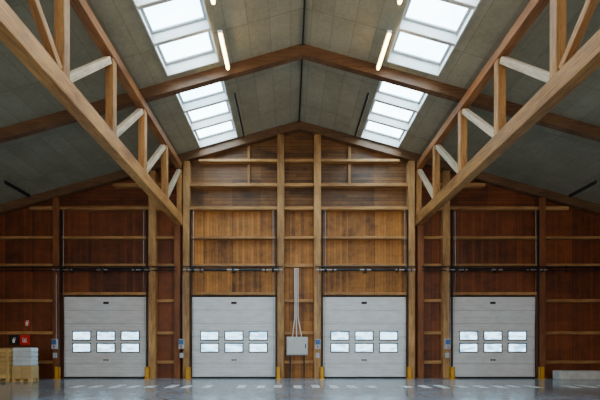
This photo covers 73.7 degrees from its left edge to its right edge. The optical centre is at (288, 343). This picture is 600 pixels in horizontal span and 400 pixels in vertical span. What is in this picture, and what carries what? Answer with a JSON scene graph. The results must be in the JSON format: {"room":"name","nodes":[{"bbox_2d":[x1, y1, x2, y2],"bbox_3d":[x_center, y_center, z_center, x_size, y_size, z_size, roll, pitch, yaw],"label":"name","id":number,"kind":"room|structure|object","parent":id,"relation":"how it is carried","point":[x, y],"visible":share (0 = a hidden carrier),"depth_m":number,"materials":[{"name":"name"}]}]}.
{"room":"distribution center","nodes":[
{"label":"distribution center","id":0,"kind":"room"},
{"bbox_2d":[0,132,599,377],"bbox_3d":[0.441,-4.125,17.745,32.000,11.250,0.250,0,0,0],"label":"wall","id":1,"kind":"structure","parent":0,"point":[560,316],"depth_m":17.62,"materials":[{"name":"brown wood"}]},
{"bbox_2d":[0,236,52,239],"bbox_3d":[-12.104,-4.626,17.483,3.743,0.110,0.270,0,0,0],"label":"wall rail","id":2,"kind":"object","parent":1,"relation":"attached to","point":[1,237],"visible":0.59,"depth_m":17.35,"materials":[{"name":"brown wood"}]},
{"bbox_2d":[0,331,52,333],"bbox_3d":[-12.104,-0.485,17.538,3.743,0.130,0.160,0,0,0],"label":"wall rail","id":3,"kind":"object","parent":1,"relation":"attached to","point":[1,332],"visible":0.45,"depth_m":17.46,"materials":[{"name":"brown wood"}]},
{"bbox_2d":[9,335,18,344],"bbox_3d":[-12.004,-0.176,17.439,0.420,0.440,0.100,0,0,0],"label":"fire sign","id":4,"kind":"object","parent":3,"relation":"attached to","point":[13,339],"visible":1,"depth_m":17.44,"materials":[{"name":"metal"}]},
{"bbox_2d":[20,335,29,344],"bbox_3d":[-11.520,-0.176,17.446,0.440,0.440,0.018,0,0,0],"label":"fire sign","id":5,"kind":"object","parent":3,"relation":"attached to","point":[24,339],"visible":1,"depth_m":17.44,"materials":[{"name":"red plastic"}]},
{"bbox_2d":[0,299,52,301],"bbox_3d":[-12.104,-1.894,17.538,3.743,0.130,0.160,0,0,0],"label":"wall rail","id":6,"kind":"object","parent":1,"relation":"attached to","point":[1,300],"visible":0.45,"depth_m":17.46,"materials":[{"name":"brown wood"}]},
{"bbox_2d":[0,264,52,265],"bbox_3d":[-12.104,-3.436,17.538,3.743,0.140,0.160,0,0,0],"label":"wall rail","id":7,"kind":"object","parent":1,"relation":"attached to","point":[0,264],"visible":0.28,"depth_m":17.46,"materials":[{"name":"brown wood"}]},
{"bbox_2d":[0,266,52,271],"bbox_3d":[-12.844,-3.240,17.220,5.331,0.280,0.110,0,0,0],"label":"cable tray","id":8,"kind":"object","parent":7,"relation":"attached to","point":[32,267],"visible":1,"depth_m":17.18,"materials":[{"name":"metal"}]},
{"bbox_2d":[29,206,52,211],"bbox_3d":[-10.748,-5.903,17.483,1.030,0.140,0.270,0,0,0],"label":"wall rail","id":9,"kind":"object","parent":1,"relation":"attached to","point":[32,208],"visible":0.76,"depth_m":17.35,"materials":[{"name":"brown wood"}]},
{"bbox_2d":[52,210,152,378],"bbox_3d":[-8.018,-2.158,17.345,4.324,7.315,0.510,0,0,0],"label":"door","id":10,"kind":"structure","parent":1,"relation":"in","point":[83,343],"depth_m":17.53,"materials":[{"name":"grey metal"}]},
{"bbox_2d":[60,206,147,211],"bbox_3d":[-8.016,-5.903,17.483,3.854,0.140,0.270,0,0,0],"label":"wall rail","id":11,"kind":"object","parent":1,"relation":"attached to","point":[65,208],"visible":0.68,"depth_m":17.35,"materials":[{"name":"brown wood"}]},
{"bbox_2d":[62,236,145,239],"bbox_3d":[-8.016,-4.626,17.483,3.854,0.110,0.270,0,0,0],"label":"wall rail","id":12,"kind":"object","parent":1,"relation":"attached to","point":[65,237],"visible":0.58,"depth_m":17.35,"materials":[{"name":"brown wood"}]},
{"bbox_2d":[62,292,145,294],"bbox_3d":[-8.016,-2.203,17.538,3.854,0.120,0.160,0,0,0],"label":"wall rail","id":13,"kind":"object","parent":1,"relation":"attached to","point":[63,293],"visible":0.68,"depth_m":17.46,"materials":[{"name":"brown wood"}]},
{"bbox_2d":[62,264,145,267],"bbox_3d":[-8.016,-3.436,17.538,3.854,0.140,0.160,0,0,0],"label":"wall rail","id":14,"kind":"object","parent":1,"relation":"attached to","point":[62,264],"visible":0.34,"depth_m":17.46,"materials":[{"name":"brown wood"}]},
{"bbox_2d":[113,183,139,187],"bbox_3d":[-6.867,-6.916,17.483,1.555,0.140,0.270,0,0,0],"label":"wall rail","id":15,"kind":"object","parent":1,"relation":"attached to","point":[115,185],"visible":0.58,"depth_m":17.35,"materials":[{"name":"brown wood"}]},
{"bbox_2d":[156,236,173,239],"bbox_3d":[-5.380,-4.626,17.483,0.798,0.110,0.270,0,0,0],"label":"wall rail","id":16,"kind":"object","parent":1,"relation":"attached to","point":[157,237],"visible":0.76,"depth_m":17.35,"materials":[{"name":"brown wood"}]},
{"bbox_2d":[157,264,173,265],"bbox_3d":[-5.380,-3.436,17.538,0.798,0.140,0.160,0,0,0],"label":"wall rail","id":17,"kind":"object","parent":1,"relation":"attached to","point":[157,264],"visible":0.4,"depth_m":17.46,"materials":[{"name":"brown wood"}]},
{"bbox_2d":[152,266,175,271],"bbox_3d":[-5.380,-3.240,17.220,1.008,0.280,0.110,0,0,0],"label":"cable tray","id":18,"kind":"object","parent":17,"relation":"attached to","point":[158,267],"visible":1,"depth_m":17.18,"materials":[{"name":"metal"}]},
{"bbox_2d":[183,210,282,378],"bbox_3d":[-2.412,-2.158,17.345,4.302,7.315,0.510,0,0,0],"label":"door","id":19,"kind":"structure","parent":1,"relation":"in","point":[211,343],"depth_m":17.53,"materials":[{"name":"grey metal"}]},
{"bbox_2d":[191,236,274,239],"bbox_3d":[-2.406,-4.626,17.483,3.797,0.110,0.270,0,0,0],"label":"wall rail","id":20,"kind":"object","parent":1,"relation":"attached to","point":[195,237],"visible":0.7,"depth_m":17.35,"materials":[{"name":"brown wood"}]},
{"bbox_2d":[191,292,274,294],"bbox_3d":[-2.406,-2.203,17.538,3.797,0.120,0.160,0,0,0],"label":"wall rail","id":21,"kind":"object","parent":1,"relation":"attached to","point":[195,293],"visible":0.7,"depth_m":17.46,"materials":[{"name":"brown wood"}]},
{"bbox_2d":[191,264,274,267],"bbox_3d":[-2.406,-3.436,17.538,3.797,0.140,0.160,0,0,0],"label":"wall rail","id":22,"kind":"object","parent":1,"relation":"attached to","point":[191,264],"visible":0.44,"depth_m":17.46,"materials":[{"name":"brown wood"}]},
{"bbox_2d":[190,206,276,211],"bbox_3d":[-2.406,-5.903,17.483,3.797,0.140,0.270,0,0,0],"label":"wall rail","id":23,"kind":"object","parent":1,"relation":"attached to","point":[195,208],"visible":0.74,"depth_m":17.35,"materials":[{"name":"brown wood"}]},
{"bbox_2d":[190,183,276,187],"bbox_3d":[-2.406,-6.916,17.483,3.797,0.140,0.270,0,0,0],"label":"wall rail","id":24,"kind":"object","parent":1,"relation":"attached to","point":[192,185],"visible":0.76,"depth_m":17.35,"materials":[{"name":"brown wood"}]},
{"bbox_2d":[247,163,249,182],"bbox_3d":[-1.762,-7.450,17.560,0.120,0.927,0.110,0,0,0],"label":"stud","id":25,"kind":"object","parent":24,"relation":"on","point":[248,164],"visible":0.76,"depth_m":17.50,"materials":[{"name":"brown wood"}]},
{"bbox_2d":[199,159,276,163],"bbox_3d":[-2.215,-7.974,17.483,3.414,0.110,0.270,0,0,0],"label":"wall rail","id":26,"kind":"object","parent":1,"relation":"attached to","point":[201,161],"visible":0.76,"depth_m":17.36,"materials":[{"name":"brown wood"}]},
{"bbox_2d":[284,206,313,211],"bbox_3d":[0.441,-5.903,17.483,1.276,0.140,0.270,0,0,0],"label":"wall rail","id":27,"kind":"object","parent":1,"relation":"attached to","point":[286,208],"visible":1,"depth_m":17.35,"materials":[{"name":"brown wood"}]},
{"bbox_2d":[284,183,313,187],"bbox_3d":[0.441,-6.916,17.483,1.276,0.140,0.270,0,0,0],"label":"wall rail","id":28,"kind":"object","parent":1,"relation":"attached to","point":[286,185],"visible":1,"depth_m":17.35,"materials":[{"name":"brown wood"}]},
{"bbox_2d":[284,159,313,163],"bbox_3d":[0.441,-7.974,17.483,1.276,0.110,0.270,0,0,0],"label":"wall rail","id":29,"kind":"object","parent":1,"relation":"attached to","point":[286,161],"visible":1,"depth_m":17.36,"materials":[{"name":"brown wood"}]},
{"bbox_2d":[284,236,313,239],"bbox_3d":[0.441,-4.626,17.483,1.276,0.110,0.270,0,0,0],"label":"wall rail","id":30,"kind":"object","parent":1,"relation":"attached to","point":[285,237],"visible":1,"depth_m":17.35,"materials":[{"name":"brown wood"}]},
{"bbox_2d":[284,264,313,267],"bbox_3d":[0.441,-3.436,17.538,1.276,0.140,0.160,0,0,0],"label":"wall rail","id":31,"kind":"object","parent":1,"relation":"attached to","point":[285,265],"visible":1,"depth_m":17.46,"materials":[{"name":"brown wood"}]},
{"bbox_2d":[284,299,313,301],"bbox_3d":[0.441,-1.894,17.538,1.276,0.130,0.160,0,0,0],"label":"wall rail","id":32,"kind":"object","parent":1,"relation":"attached to","point":[285,300],"visible":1,"depth_m":17.46,"materials":[{"name":"brown wood"}]},
{"bbox_2d":[284,331,313,333],"bbox_3d":[0.441,-0.485,17.538,1.276,0.130,0.160,0,0,0],"label":"wall rail","id":33,"kind":"object","parent":1,"relation":"attached to","point":[285,332],"visible":1,"depth_m":17.46,"materials":[{"name":"brown wood"}]},
{"bbox_2d":[284,361,313,363],"bbox_3d":[0.441,0.793,17.538,1.276,0.130,0.160,0,0,0],"label":"wall rail","id":34,"kind":"object","parent":1,"relation":"attached to","point":[285,362],"visible":1,"depth_m":17.46,"materials":[{"name":"brown wood"}]},
{"bbox_2d":[321,159,399,163],"bbox_3d":[3.096,-7.974,17.483,3.414,0.110,0.270,0,0,0],"label":"wall rail","id":35,"kind":"object","parent":1,"relation":"attached to","point":[323,161],"visible":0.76,"depth_m":17.36,"materials":[{"name":"brown wood"}]},
{"bbox_2d":[321,236,406,239],"bbox_3d":[3.276,-4.626,17.483,3.775,0.110,0.270,0,0,0],"label":"wall rail","id":36,"kind":"object","parent":1,"relation":"attached to","point":[327,237],"visible":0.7,"depth_m":17.35,"materials":[{"name":"brown wood"}]},
{"bbox_2d":[321,292,406,294],"bbox_3d":[3.276,-2.203,17.538,3.775,0.120,0.160,0,0,0],"label":"wall rail","id":37,"kind":"object","parent":1,"relation":"attached to","point":[324,293],"visible":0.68,"depth_m":17.46,"materials":[{"name":"brown wood"}]},
{"bbox_2d":[321,264,406,267],"bbox_3d":[3.276,-3.436,17.538,3.775,0.140,0.160,0,0,0],"label":"wall rail","id":38,"kind":"object","parent":1,"relation":"attached to","point":[321,264],"visible":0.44,"depth_m":17.46,"materials":[{"name":"brown wood"}]},
{"bbox_2d":[321,206,407,211],"bbox_3d":[3.276,-5.903,17.483,3.775,0.140,0.270,0,0,0],"label":"wall rail","id":39,"kind":"object","parent":1,"relation":"attached to","point":[327,208],"visible":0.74,"depth_m":17.35,"materials":[{"name":"brown wood"}]},
{"bbox_2d":[321,183,407,187],"bbox_3d":[3.276,-6.916,17.483,3.775,0.140,0.270,0,0,0],"label":"wall rail","id":40,"kind":"object","parent":1,"relation":"attached to","point":[323,185],"visible":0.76,"depth_m":17.35,"materials":[{"name":"brown wood"}]},
{"bbox_2d":[348,163,350,182],"bbox_3d":[2.643,-7.450,17.560,0.120,0.927,0.110,0,0,0],"label":"stud","id":41,"kind":"object","parent":40,"relation":"on","point":[349,164],"visible":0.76,"depth_m":17.50,"materials":[{"name":"brown wood"}]},
{"bbox_2d":[315,210,415,377],"bbox_3d":[3.293,-2.158,17.345,4.302,7.315,0.510,0,0,0],"label":"door","id":42,"kind":"structure","parent":1,"relation":"in","point":[341,343],"depth_m":17.53,"materials":[{"name":"grey metal"}]},
{"bbox_2d":[424,299,441,301],"bbox_3d":[6.252,-1.894,17.538,0.824,0.130,0.160,0,0,0],"label":"wall rail","id":43,"kind":"object","parent":1,"relation":"attached to","point":[425,300],"visible":0.68,"depth_m":17.46,"materials":[{"name":"brown wood"}]},
{"bbox_2d":[424,331,441,333],"bbox_3d":[6.252,-0.485,17.538,0.824,0.130,0.160,0,0,0],"label":"wall rail","id":44,"kind":"object","parent":1,"relation":"attached to","point":[425,332],"visible":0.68,"depth_m":17.46,"materials":[{"name":"brown wood"}]},
{"bbox_2d":[424,361,441,363],"bbox_3d":[6.252,0.793,17.538,0.824,0.130,0.160,0,0,0],"label":"wall rail","id":45,"kind":"object","parent":1,"relation":"attached to","point":[425,362],"visible":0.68,"depth_m":17.46,"materials":[{"name":"brown wood"}]},
{"bbox_2d":[424,264,441,265],"bbox_3d":[6.252,-3.436,17.538,0.824,0.140,0.160,0,0,0],"label":"wall rail","id":46,"kind":"object","parent":1,"relation":"attached to","point":[424,264],"visible":0.4,"depth_m":17.46,"materials":[{"name":"brown wood"}]},
{"bbox_2d":[422,266,446,271],"bbox_3d":[6.252,-3.240,17.220,1.034,0.280,0.110,0,0,0],"label":"cable tray","id":47,"kind":"object","parent":46,"relation":"attached to","point":[427,267],"visible":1,"depth_m":17.18,"materials":[{"name":"metal"}]},
{"bbox_2d":[424,236,442,239],"bbox_3d":[6.252,-4.626,17.483,0.824,0.110,0.270,0,0,0],"label":"wall rail","id":48,"kind":"object","parent":1,"relation":"attached to","point":[425,237],"visible":0.76,"depth_m":17.35,"materials":[{"name":"brown wood"}]},
{"bbox_2d":[464,183,484,187],"bbox_3d":[7.750,-6.916,17.483,1.551,0.140,0.270,0,0,0],"label":"wall rail","id":49,"kind":"object","parent":1,"relation":"attached to","point":[470,185],"visible":0.48,"depth_m":17.35,"materials":[{"name":"brown wood"}]},
{"bbox_2d":[450,236,536,239],"bbox_3d":[8.899,-4.626,17.483,3.850,0.110,0.270,0,0,0],"label":"wall rail","id":50,"kind":"object","parent":1,"relation":"attached to","point":[457,237],"visible":0.76,"depth_m":17.35,"materials":[{"name":"brown wood"}]},
{"bbox_2d":[450,292,536,294],"bbox_3d":[8.899,-2.203,17.538,3.850,0.120,0.160,0,0,0],"label":"wall rail","id":51,"kind":"object","parent":1,"relation":"attached to","point":[454,293],"visible":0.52,"depth_m":17.46,"materials":[{"name":"brown wood"}]},
{"bbox_2d":[450,264,536,267],"bbox_3d":[8.899,-3.436,17.538,3.850,0.140,0.160,0,0,0],"label":"wall rail","id":52,"kind":"object","parent":1,"relation":"attached to","point":[450,264],"visible":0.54,"depth_m":17.46,"materials":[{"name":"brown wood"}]},
{"bbox_2d":[450,206,537,211],"bbox_3d":[8.899,-5.903,17.483,3.850,0.140,0.270,0,0,0],"label":"wall rail","id":53,"kind":"object","parent":1,"relation":"attached to","point":[454,208],"visible":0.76,"depth_m":17.35,"materials":[{"name":"brown wood"}]},
{"bbox_2d":[446,210,547,377],"bbox_3d":[8.932,-2.158,17.345,4.346,7.315,0.510,0,0,0],"label":"door","id":54,"kind":"structure","parent":1,"relation":"in","point":[470,343],"depth_m":17.53,"materials":[{"name":"grey metal"}]},
{"bbox_2d":[546,206,568,211],"bbox_3d":[11.629,-5.903,17.483,1.030,0.140,0.270,0,0,0],"label":"wall rail","id":55,"kind":"object","parent":1,"relation":"attached to","point":[548,208],"visible":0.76,"depth_m":17.35,"materials":[{"name":"brown wood"}]},
{"bbox_2d":[546,236,599,239],"bbox_3d":[12.986,-4.626,17.483,3.743,0.110,0.270,0,0,0],"label":"wall rail","id":56,"kind":"object","parent":1,"relation":"attached to","point":[547,237],"visible":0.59,"depth_m":17.35,"materials":[{"name":"brown wood"}]},
{"bbox_2d":[546,299,599,301],"bbox_3d":[12.986,-1.894,17.538,3.743,0.130,0.160,0,0,0],"label":"wall rail","id":57,"kind":"object","parent":1,"relation":"attached to","point":[547,300],"visible":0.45,"depth_m":17.46,"materials":[{"name":"brown wood"}]},
{"bbox_2d":[546,331,599,333],"bbox_3d":[12.986,-0.485,17.538,3.743,0.130,0.160,0,0,0],"label":"wall rail","id":58,"kind":"object","parent":1,"relation":"attached to","point":[547,332],"visible":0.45,"depth_m":17.46,"materials":[{"name":"brown wood"}]},
{"bbox_2d":[546,361,599,363],"bbox_3d":[12.986,0.793,17.538,3.743,0.130,0.160,0,0,0],"label":"wall rail","id":59,"kind":"object","parent":1,"relation":"attached to","point":[547,362],"visible":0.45,"depth_m":17.46,"materials":[{"name":"brown wood"}]},
{"bbox_2d":[546,264,599,265],"bbox_3d":[12.986,-3.436,17.538,3.743,0.140,0.160,0,0,0],"label":"wall rail","id":60,"kind":"object","parent":1,"relation":"attached to","point":[546,264],"visible":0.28,"depth_m":17.46,"materials":[{"name":"brown wood"}]},
{"bbox_2d":[546,266,599,271],"bbox_3d":[13.725,-3.240,17.220,5.331,0.280,0.110,0,0,0],"label":"cable tray","id":61,"kind":"object","parent":60,"relation":"attached to","point":[565,267],"visible":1,"depth_m":17.18,"materials":[{"name":"metal"}]},
{"bbox_2d":[0,0,599,203],"bbox_3d":[0.441,-7.469,5.935,32.632,4.682,23.870,0,0,0],"label":"ceiling","id":62,"kind":"structure","parent":0,"point":[546,158],"depth_m":12.75,"materials":[{"name":"grey concrete"}]},
{"bbox_2d":[4,175,30,197],"bbox_3d":[-10.837,-6.325,15.990,0.070,0.435,1.498,0,0,0],"label":"lamp","id":63,"kind":"object","parent":62,"relation":"hanging from","point":[5,181],"visible":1,"depth_m":15.92,"materials":[{"name":"metal"}]},
{"bbox_2d":[132,0,218,76],"bbox_3d":[-3.086,-8.903,10.766,1.781,0.898,3.771,0,0,0],"label":"window","id":64,"kind":"structure","parent":62,"relation":"attached to","point":[180,33],"depth_m":11.34,"materials":[{"name":"white glass"}]},
{"bbox_2d":[176,81,237,147],"bbox_3d":[-3.086,-8.903,15.325,1.781,0.898,3.867,0,0,0],"label":"window","id":65,"kind":"structure","parent":62,"relation":"attached to","point":[207,110],"depth_m":15.62,"materials":[{"name":"white glass"}]},
{"bbox_2d":[218,25,229,69],"bbox_3d":[-1.916,-8.815,11.850,0.140,0.450,1.462,0,0,0],"label":"lamp","id":66,"kind":"object","parent":62,"relation":"hanging from","point":[220,32],"visible":1,"depth_m":11.67,"materials":[{"name":"white plastic"}]},
{"bbox_2d":[234,93,243,136],"bbox_3d":[-1.916,-8.883,15.506,0.070,0.315,2.819,0,0,0],"label":"lamp","id":67,"kind":"object","parent":62,"relation":"hanging from","point":[235,97],"visible":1,"depth_m":15.21,"materials":[{"name":"metal"}]},
{"bbox_2d":[0,44,599,143],"bbox_3d":[0.441,-7.293,13.004,31.960,4.854,0.220,0,0,0],"label":"roof beam","id":68,"kind":"object","parent":62,"relation":"attached to","point":[297,52],"visible":0.92,"depth_m":12.89,"materials":[{"name":"brown wood"}]},
{"bbox_2d":[0,121,599,215],"bbox_3d":[0.441,-7.293,17.460,31.960,4.854,0.260,0,0,0],"label":"roof beam","id":69,"kind":"object","parent":62,"relation":"attached to","point":[293,127],"visible":0.92,"depth_m":17.33,"materials":[{"name":"brown wood"}]},
{"bbox_2d":[299,59,302,121],"bbox_3d":[0.441,-9.630,15.222,0.050,0.080,4.176,0,0,0],"label":"batten","id":70,"kind":"object","parent":62,"relation":"attached to","point":[301,59],"visible":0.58,"depth_m":14.88,"materials":[{"name":"metal"}]},
{"bbox_2d":[302,0,305,44],"bbox_3d":[0.441,-9.630,10.685,0.050,0.080,4.336,0,0,0],"label":"batten","id":71,"kind":"object","parent":62,"relation":"attached to","point":[304,0],"visible":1,"depth_m":11.91,"materials":[{"name":"metal"}]},
{"bbox_2d":[354,93,368,136],"bbox_3d":[2.797,-8.883,15.506,0.070,0.315,2.819,0,0,0],"label":"lamp","id":72,"kind":"object","parent":62,"relation":"hanging from","point":[367,96],"visible":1,"depth_m":15.28,"materials":[{"name":"metal"}]},
{"bbox_2d":[376,25,391,69],"bbox_3d":[2.797,-8.815,11.850,0.140,0.450,1.462,0,0,0],"label":"lamp","id":73,"kind":"object","parent":62,"relation":"hanging from","point":[389,32],"visible":1,"depth_m":11.68,"materials":[{"name":"white plastic"}]},
{"bbox_2d":[361,81,428,147],"bbox_3d":[3.967,-8.903,15.325,1.781,0.898,3.867,0,0,0],"label":"window","id":74,"kind":"structure","parent":62,"relation":"attached to","point":[393,110],"depth_m":15.60,"materials":[{"name":"white glass"}]},
{"bbox_2d":[386,0,480,76],"bbox_3d":[3.967,-8.903,10.766,1.781,0.898,3.771,0,0,0],"label":"window","id":75,"kind":"structure","parent":62,"relation":"attached to","point":[428,32],"depth_m":11.34,"materials":[{"name":"white glass"}]},
{"bbox_2d":[568,180,596,197],"bbox_3d":[11.718,-6.325,15.990,0.070,0.435,1.498,0,0,0],"label":"lamp","id":76,"kind":"object","parent":62,"relation":"hanging from","point":[595,181],"visible":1,"depth_m":15.92,"materials":[{"name":"metal"}]},
{"bbox_2d":[0,378,599,399],"bbox_3d":[0.441,1.600,5.960,32.600,0.200,23.920,0,0,0],"label":"floor","id":77,"kind":"structure","parent":0,"point":[45,388],"depth_m":13.48,"materials":[{"name":"concrete"}]},
{"bbox_2d":[0,378,11,381],"bbox_3d":[-11.800,1.433,16.045,1.500,0.135,0.550,0,0,0],"label":"pallet","id":78,"kind":"object","parent":77,"relation":"on","point":[8,379],"visible":0.51,"depth_m":15.83,"materials":[{"name":"brown wood"}]},
{"bbox_2d":[0,348,12,378],"bbox_3d":[-11.800,0.760,16.034,1.500,1.205,0.572,0,0,0],"label":"wooden crate","id":79,"kind":"object","parent":78,"relation":"on","point":[6,354],"visible":0.59,"depth_m":15.77,"materials":[{"name":"brown wood"}]},
{"bbox_2d":[12,377,38,381],"bbox_3d":[-10.610,1.433,16.108,0.780,0.135,0.500,0,0,0],"label":"pallet","id":80,"kind":"object","parent":77,"relation":"on","point":[13,379],"visible":0.85,"depth_m":15.87,"materials":[{"name":"brown wood"}]},
{"bbox_2d":[12,372,21,377],"bbox_3d":[-10.805,1.242,16.105,0.380,0.245,0.486,0,0,0],"label":"carton","id":81,"kind":"object","parent":80,"relation":"on","point":[14,374],"visible":0.67,"depth_m":15.87,"materials":[{"name":"cardboard"}]},
{"bbox_2d":[12,366,21,371],"bbox_3d":[-10.805,0.992,16.105,0.380,0.245,0.486,0,0,0],"label":"carton","id":82,"kind":"object","parent":81,"relation":"on","point":[14,368],"visible":0.67,"depth_m":15.87,"materials":[{"name":"cardboard"}]},
{"bbox_2d":[13,348,37,365],"bbox_3d":[-10.610,0.505,16.108,0.760,0.715,0.470,0,0,0],"label":"wrapped bundle","id":83,"kind":"object","parent":82,"relation":"on","point":[21,356],"visible":1,"depth_m":15.88,"materials":[{"name":"white plastic"}]},
{"bbox_2d":[22,371,38,377],"bbox_3d":[-10.415,1.242,16.105,0.380,0.245,0.486,0,0,0],"label":"carton","id":84,"kind":"object","parent":80,"relation":"on","point":[24,374],"visible":0.89,"depth_m":15.87,"materials":[{"name":"cardboard"}]},
{"bbox_2d":[22,365,38,371],"bbox_3d":[-10.415,0.992,16.105,0.380,0.245,0.486,0,0,0],"label":"carton","id":85,"kind":"object","parent":84,"relation":"on","point":[34,368],"visible":0.91,"depth_m":15.87,"materials":[{"name":"cardboard"}]},
{"bbox_2d":[54,367,60,378],"bbox_3d":[-9.934,1.240,17.140,0.260,0.520,0.200,0,0,0],"label":"post","id":86,"kind":"object","parent":77,"relation":"on","point":[56,369],"visible":0.99,"depth_m":17.10,"materials":[{"name":"yellow metal"}]},
{"bbox_2d":[53,197,62,378],"bbox_3d":[-10.088,-2.424,17.455,0.280,7.848,0.330,0,0,0],"label":"column","id":87,"kind":"structure","parent":77,"relation":"on","point":[57,202],"depth_m":17.29,"materials":[{"name":"brown wood"}]},
{"bbox_2d":[51,275,57,357],"bbox_3d":[-10.088,-1.198,17.215,0.240,3.596,0.140,0,0,0],"label":"control box","id":88,"kind":"object","parent":87,"relation":"attached to","point":[54,342],"visible":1,"depth_m":17.22,"materials":[{"name":"grey plastic"}]},
{"bbox_2d":[145,367,150,378],"bbox_3d":[-6.072,1.240,17.140,0.260,0.520,0.200,0,0,0],"label":"post","id":89,"kind":"object","parent":77,"relation":"on","point":[147,369],"visible":0.99,"depth_m":17.10,"materials":[{"name":"yellow metal"}]},
{"bbox_2d":[148,170,157,378],"bbox_3d":[-5.934,-3.004,17.455,0.300,9.008,0.330,0,0,0],"label":"column","id":90,"kind":"structure","parent":77,"relation":"on","point":[152,212],"depth_m":17.29,"materials":[{"name":"brown wood"}]},
{"bbox_2d":[174,225,181,378],"bbox_3d":[-4.846,-1.825,17.455,0.260,6.650,0.330,0,0,0],"label":"column","id":91,"kind":"structure","parent":77,"relation":"on","point":[177,228],"depth_m":17.29,"materials":[{"name":"brown wood"}]},
{"bbox_2d":[0,0,182,226],"bbox_3d":[-4.760,-6.503,6.000,0.300,2.685,23.200,0,0,0],"label":"truss","id":92,"kind":"object","parent":91,"relation":"on","point":[50,65],"visible":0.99,"depth_m":9.71,"materials":[{"name":"brown wood"}]},
{"bbox_2d":[179,339,184,357],"bbox_3d":[-4.625,-1.198,17.215,0.240,3.596,0.140,0,0,0],"label":"control box","id":93,"kind":"object","parent":91,"relation":"attached to","point":[181,341],"visible":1,"depth_m":17.17,"materials":[{"name":"grey plastic"}]},
{"bbox_2d":[183,161,190,378],"bbox_3d":[-4.449,-3.213,17.455,0.280,9.427,0.330,0,0,0],"label":"column","id":94,"kind":"structure","parent":77,"relation":"on","point":[186,164],"depth_m":17.29,"materials":[{"name":"brown wood"}]},
{"bbox_2d":[185,367,191,378],"bbox_3d":[-4.325,1.240,17.140,0.260,0.520,0.200,0,0,0],"label":"post","id":95,"kind":"object","parent":77,"relation":"on","point":[188,369],"visible":1,"depth_m":17.10,"materials":[{"name":"yellow metal"}]},
{"bbox_2d":[276,367,281,378],"bbox_3d":[-0.450,1.240,17.140,0.260,0.520,0.200,0,0,0],"label":"post","id":96,"kind":"object","parent":77,"relation":"on","point":[278,369],"visible":1,"depth_m":17.10,"materials":[{"name":"yellow metal"}]},
{"bbox_2d":[277,134,283,378],"bbox_3d":[-0.352,-3.785,17.455,0.300,10.571,0.330,0,0,0],"label":"column","id":97,"kind":"structure","parent":77,"relation":"on","point":[280,137],"depth_m":17.29,"materials":[{"name":"brown wood"}]},
{"bbox_2d":[287,268,307,378],"bbox_3d":[0.352,-0.902,17.320,0.920,4.804,0.220,0,0,0],"label":"electrical box","id":98,"kind":"object","parent":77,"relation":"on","point":[296,345],"visible":1,"depth_m":17.26,"materials":[{"name":"grey metal"}]},
{"bbox_2d":[314,134,320,378],"bbox_3d":[1.234,-3.785,17.455,0.300,10.571,0.330,0,0,0],"label":"column","id":99,"kind":"structure","parent":77,"relation":"on","point":[317,137],"depth_m":17.29,"materials":[{"name":"brown wood"}]},
{"bbox_2d":[315,275,320,357],"bbox_3d":[1.234,-1.198,17.215,0.240,3.596,0.140,0,0,0],"label":"control box","id":100,"kind":"object","parent":99,"relation":"attached to","point":[317,341],"visible":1,"depth_m":17.20,"materials":[{"name":"grey plastic"}]},
{"bbox_2d":[406,367,411,378],"bbox_3d":[5.160,1.240,17.140,0.260,0.520,0.200,0,0,0],"label":"post","id":101,"kind":"object","parent":77,"relation":"on","point":[409,369],"visible":0.99,"depth_m":17.10,"materials":[{"name":"yellow metal"}]},
{"bbox_2d":[406,161,414,378],"bbox_3d":[5.308,-3.216,17.455,0.280,9.433,0.330,0,0,0],"label":"column","id":102,"kind":"structure","parent":77,"relation":"on","point":[410,166],"depth_m":17.29,"materials":[{"name":"brown wood"}]},
{"bbox_2d":[416,225,423,378],"bbox_3d":[5.705,-1.825,17.455,0.260,6.650,0.330,0,0,0],"label":"column","id":103,"kind":"structure","parent":77,"relation":"on","point":[420,228],"depth_m":17.29,"materials":[{"name":"brown wood"}]},
{"bbox_2d":[415,0,599,226],"bbox_3d":[5.641,-6.503,6.000,0.300,2.685,23.200,0,0,0],"label":"truss","id":104,"kind":"object","parent":103,"relation":"on","point":[569,67],"visible":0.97,"depth_m":10.14,"materials":[{"name":"brown wood"}]},
{"bbox_2d":[441,170,449,378],"bbox_3d":[6.819,-3.003,17.455,0.300,9.007,0.330,0,0,0],"label":"column","id":105,"kind":"structure","parent":77,"relation":"on","point":[445,175],"depth_m":17.29,"materials":[{"name":"brown wood"}]},
{"bbox_2d":[444,275,450,357],"bbox_3d":[6.819,-1.198,17.215,0.240,3.596,0.140,0,0,0],"label":"control box","id":106,"kind":"object","parent":105,"relation":"attached to","point":[447,342],"visible":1,"depth_m":17.23,"materials":[{"name":"grey plastic"}]},
{"bbox_2d":[448,367,454,378],"bbox_3d":[7.001,1.240,17.140,0.260,0.520,0.200,0,0,0],"label":"post","id":107,"kind":"object","parent":77,"relation":"on","point":[451,369],"visible":0.99,"depth_m":17.10,"materials":[{"name":"yellow metal"}]},
{"bbox_2d":[535,197,545,378],"bbox_3d":[10.969,-2.424,17.455,0.280,7.848,0.330,0,0,0],"label":"column","id":108,"kind":"structure","parent":77,"relation":"on","point":[540,202],"depth_m":17.29,"materials":[{"name":"brown wood"}]},
{"bbox_2d":[537,367,544,378],"bbox_3d":[10.833,1.240,17.140,0.260,0.520,0.200,0,0,0],"label":"post","id":109,"kind":"object","parent":77,"relation":"on","point":[541,370],"visible":0.99,"depth_m":17.10,"materials":[{"name":"yellow metal"}]},
{"bbox_2d":[553,370,599,379],"bbox_3d":[13.893,1.320,16.990,5.055,0.360,0.540,0,0,0],"label":"kerb","id":110,"kind":"object","parent":77,"relation":"on","point":[557,374],"visible":1,"depth_m":16.72,"materials":[{"name":"grey concrete"}]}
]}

